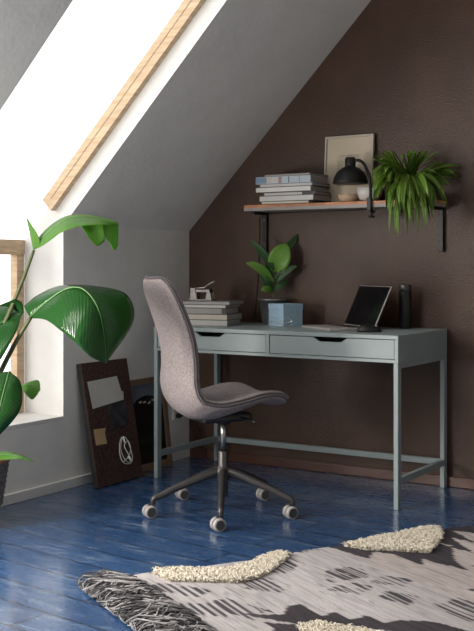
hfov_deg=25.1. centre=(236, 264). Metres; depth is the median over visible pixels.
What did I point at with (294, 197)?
print
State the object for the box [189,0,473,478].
wall
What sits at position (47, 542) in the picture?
floor
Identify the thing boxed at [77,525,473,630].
rug
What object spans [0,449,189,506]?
baseboard
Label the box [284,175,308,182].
print
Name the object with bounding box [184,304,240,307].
book
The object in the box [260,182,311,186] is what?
print
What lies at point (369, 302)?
laptop
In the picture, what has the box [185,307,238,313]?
book
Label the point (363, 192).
glass bowl
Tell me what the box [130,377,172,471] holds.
framed poster
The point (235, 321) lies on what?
book
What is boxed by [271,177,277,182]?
print
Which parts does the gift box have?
lid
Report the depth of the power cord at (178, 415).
5.83 m
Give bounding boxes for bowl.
[338,194,358,201]
[356,187,382,200]
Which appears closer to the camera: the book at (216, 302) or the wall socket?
the book at (216, 302)
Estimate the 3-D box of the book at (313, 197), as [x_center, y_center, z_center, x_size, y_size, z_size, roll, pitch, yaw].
[0.298,-0.333,5.426,0.310,0.028,0.191,0,0,33]
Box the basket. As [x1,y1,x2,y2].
[0,459,9,505]
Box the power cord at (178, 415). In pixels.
[176,413,206,455]
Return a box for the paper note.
[94,428,106,444]
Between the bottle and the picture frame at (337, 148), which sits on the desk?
the bottle
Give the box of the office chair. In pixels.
[142,276,297,531]
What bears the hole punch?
on the book at (216, 302)
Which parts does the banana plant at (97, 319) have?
stem, stem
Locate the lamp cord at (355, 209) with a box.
[253,209,366,319]
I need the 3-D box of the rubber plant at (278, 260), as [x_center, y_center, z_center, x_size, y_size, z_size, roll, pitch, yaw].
[0.183,0.075,5.532,0.272,0.470,0.152,0,0,1]
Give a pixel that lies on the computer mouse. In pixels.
(365, 327)
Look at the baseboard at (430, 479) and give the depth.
5.45 m
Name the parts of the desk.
leg, drawer, leg, drawer, leg, leg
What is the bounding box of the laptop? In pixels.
[302,285,391,330]
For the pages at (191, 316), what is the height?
0.024 m
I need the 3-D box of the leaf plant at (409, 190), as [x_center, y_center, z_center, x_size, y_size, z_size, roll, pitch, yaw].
[0.807,-0.339,4.957,0.362,0.418,0.463,0,0,32]
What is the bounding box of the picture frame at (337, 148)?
[323,134,374,202]
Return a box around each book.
[182,300,243,304]
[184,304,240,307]
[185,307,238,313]
[188,313,241,319]
[190,319,239,325]
[256,175,327,184]
[256,185,328,193]
[259,182,329,187]
[260,194,330,201]
[262,200,322,204]
[263,191,330,195]
[265,173,328,176]
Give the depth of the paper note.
5.14 m
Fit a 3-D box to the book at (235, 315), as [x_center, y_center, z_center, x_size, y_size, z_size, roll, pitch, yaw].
[-0.138,0.266,5.476,0.275,0.028,0.206,0,0,22]
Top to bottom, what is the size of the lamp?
0.304 m
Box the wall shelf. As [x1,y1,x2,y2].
[244,200,445,252]
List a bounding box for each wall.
[0,227,188,494]
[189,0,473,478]
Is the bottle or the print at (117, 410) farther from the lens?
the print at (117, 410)
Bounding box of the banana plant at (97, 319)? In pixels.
[0,214,133,505]
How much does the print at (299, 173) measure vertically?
0.007 m
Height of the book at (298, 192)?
0.017 m
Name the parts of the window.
upright frame, sill, raked frame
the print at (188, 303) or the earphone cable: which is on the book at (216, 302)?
the print at (188, 303)
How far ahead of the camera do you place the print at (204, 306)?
5.37 m
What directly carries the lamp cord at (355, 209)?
attached to the wall at (402, 73)
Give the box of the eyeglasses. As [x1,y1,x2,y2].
[268,317,292,326]
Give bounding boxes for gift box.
[268,303,302,326]
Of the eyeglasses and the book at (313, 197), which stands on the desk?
the eyeglasses
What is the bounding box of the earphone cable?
[119,436,132,463]
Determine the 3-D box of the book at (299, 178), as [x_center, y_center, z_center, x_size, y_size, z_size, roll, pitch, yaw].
[0.280,-0.426,5.435,0.315,0.035,0.191,0,0,32]
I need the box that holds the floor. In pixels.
[0,457,473,630]
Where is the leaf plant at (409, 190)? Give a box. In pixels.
[373,150,460,234]
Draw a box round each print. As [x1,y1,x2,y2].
[108,399,127,427]
[183,302,228,304]
[184,305,225,307]
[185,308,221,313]
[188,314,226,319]
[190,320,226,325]
[256,178,265,183]
[256,186,310,191]
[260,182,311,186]
[260,195,312,200]
[262,201,308,203]
[264,192,301,195]
[265,173,308,176]
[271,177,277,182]
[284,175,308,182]
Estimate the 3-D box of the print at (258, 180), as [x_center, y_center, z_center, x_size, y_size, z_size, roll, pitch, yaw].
[0.123,-0.426,5.420,0.063,0.031,0.001,0,0,32]
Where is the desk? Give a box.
[154,322,446,509]
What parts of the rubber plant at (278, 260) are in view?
pot, stem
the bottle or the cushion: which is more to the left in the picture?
the cushion
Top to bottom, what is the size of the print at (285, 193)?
0.013 m
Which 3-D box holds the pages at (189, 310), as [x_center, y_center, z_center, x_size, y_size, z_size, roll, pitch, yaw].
[-0.186,0.236,5.391,0.229,0.027,0.001,0,0,19]
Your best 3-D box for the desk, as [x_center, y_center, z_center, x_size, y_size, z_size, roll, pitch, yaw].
[0.297,0.690,5.224,1.320,0.759,0.580,0,0,32]
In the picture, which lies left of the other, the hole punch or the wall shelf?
the hole punch
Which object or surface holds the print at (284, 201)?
on the book at (300, 201)
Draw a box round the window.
[0,0,205,430]
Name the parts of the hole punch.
plate, lever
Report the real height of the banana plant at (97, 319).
1.186 m
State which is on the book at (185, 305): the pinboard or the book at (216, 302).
the book at (216, 302)
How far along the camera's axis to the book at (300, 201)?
5.35 m
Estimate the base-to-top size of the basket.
0.198 m
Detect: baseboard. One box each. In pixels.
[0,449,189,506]
[190,448,473,489]
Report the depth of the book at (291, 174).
5.34 m
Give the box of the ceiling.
[0,0,370,240]
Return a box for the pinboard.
[76,358,143,488]
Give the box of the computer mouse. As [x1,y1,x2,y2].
[357,324,381,331]
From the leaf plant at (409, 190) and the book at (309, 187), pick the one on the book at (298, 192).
the book at (309, 187)
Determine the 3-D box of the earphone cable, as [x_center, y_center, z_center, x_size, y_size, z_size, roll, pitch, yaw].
[-0.549,0.921,5.270,0.034,0.137,0.099,0,0,38]
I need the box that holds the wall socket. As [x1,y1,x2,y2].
[172,408,178,419]
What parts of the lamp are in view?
lamp shade, arm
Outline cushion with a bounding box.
[162,277,288,406]
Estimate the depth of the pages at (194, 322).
5.37 m
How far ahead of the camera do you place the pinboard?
5.20 m
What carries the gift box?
on the desk
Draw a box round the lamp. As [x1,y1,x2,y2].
[333,157,374,217]
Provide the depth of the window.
4.91 m
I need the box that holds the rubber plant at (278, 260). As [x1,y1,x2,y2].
[246,234,297,324]
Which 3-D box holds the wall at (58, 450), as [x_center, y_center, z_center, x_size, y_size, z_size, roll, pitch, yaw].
[-2.132,0.443,3.216,0.250,1.254,6.600,0,0,32]
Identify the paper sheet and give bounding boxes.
[87,376,123,408]
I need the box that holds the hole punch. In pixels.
[188,281,215,300]
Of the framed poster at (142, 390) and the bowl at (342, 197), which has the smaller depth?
the bowl at (342, 197)
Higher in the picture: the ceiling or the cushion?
the ceiling
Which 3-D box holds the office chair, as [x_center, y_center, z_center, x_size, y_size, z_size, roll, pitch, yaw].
[-0.089,0.559,4.592,0.641,1.019,0.636,0,0,-27]
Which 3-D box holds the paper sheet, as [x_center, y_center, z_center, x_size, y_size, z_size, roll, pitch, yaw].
[-0.642,0.627,5.233,0.025,0.139,0.262,0,0,32]
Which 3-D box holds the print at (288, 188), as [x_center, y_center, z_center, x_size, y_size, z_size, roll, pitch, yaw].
[0.230,-0.378,5.347,0.315,0.022,0.001,0,0,32]
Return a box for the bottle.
[399,284,411,328]
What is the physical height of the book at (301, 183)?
0.017 m
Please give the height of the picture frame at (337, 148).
0.347 m

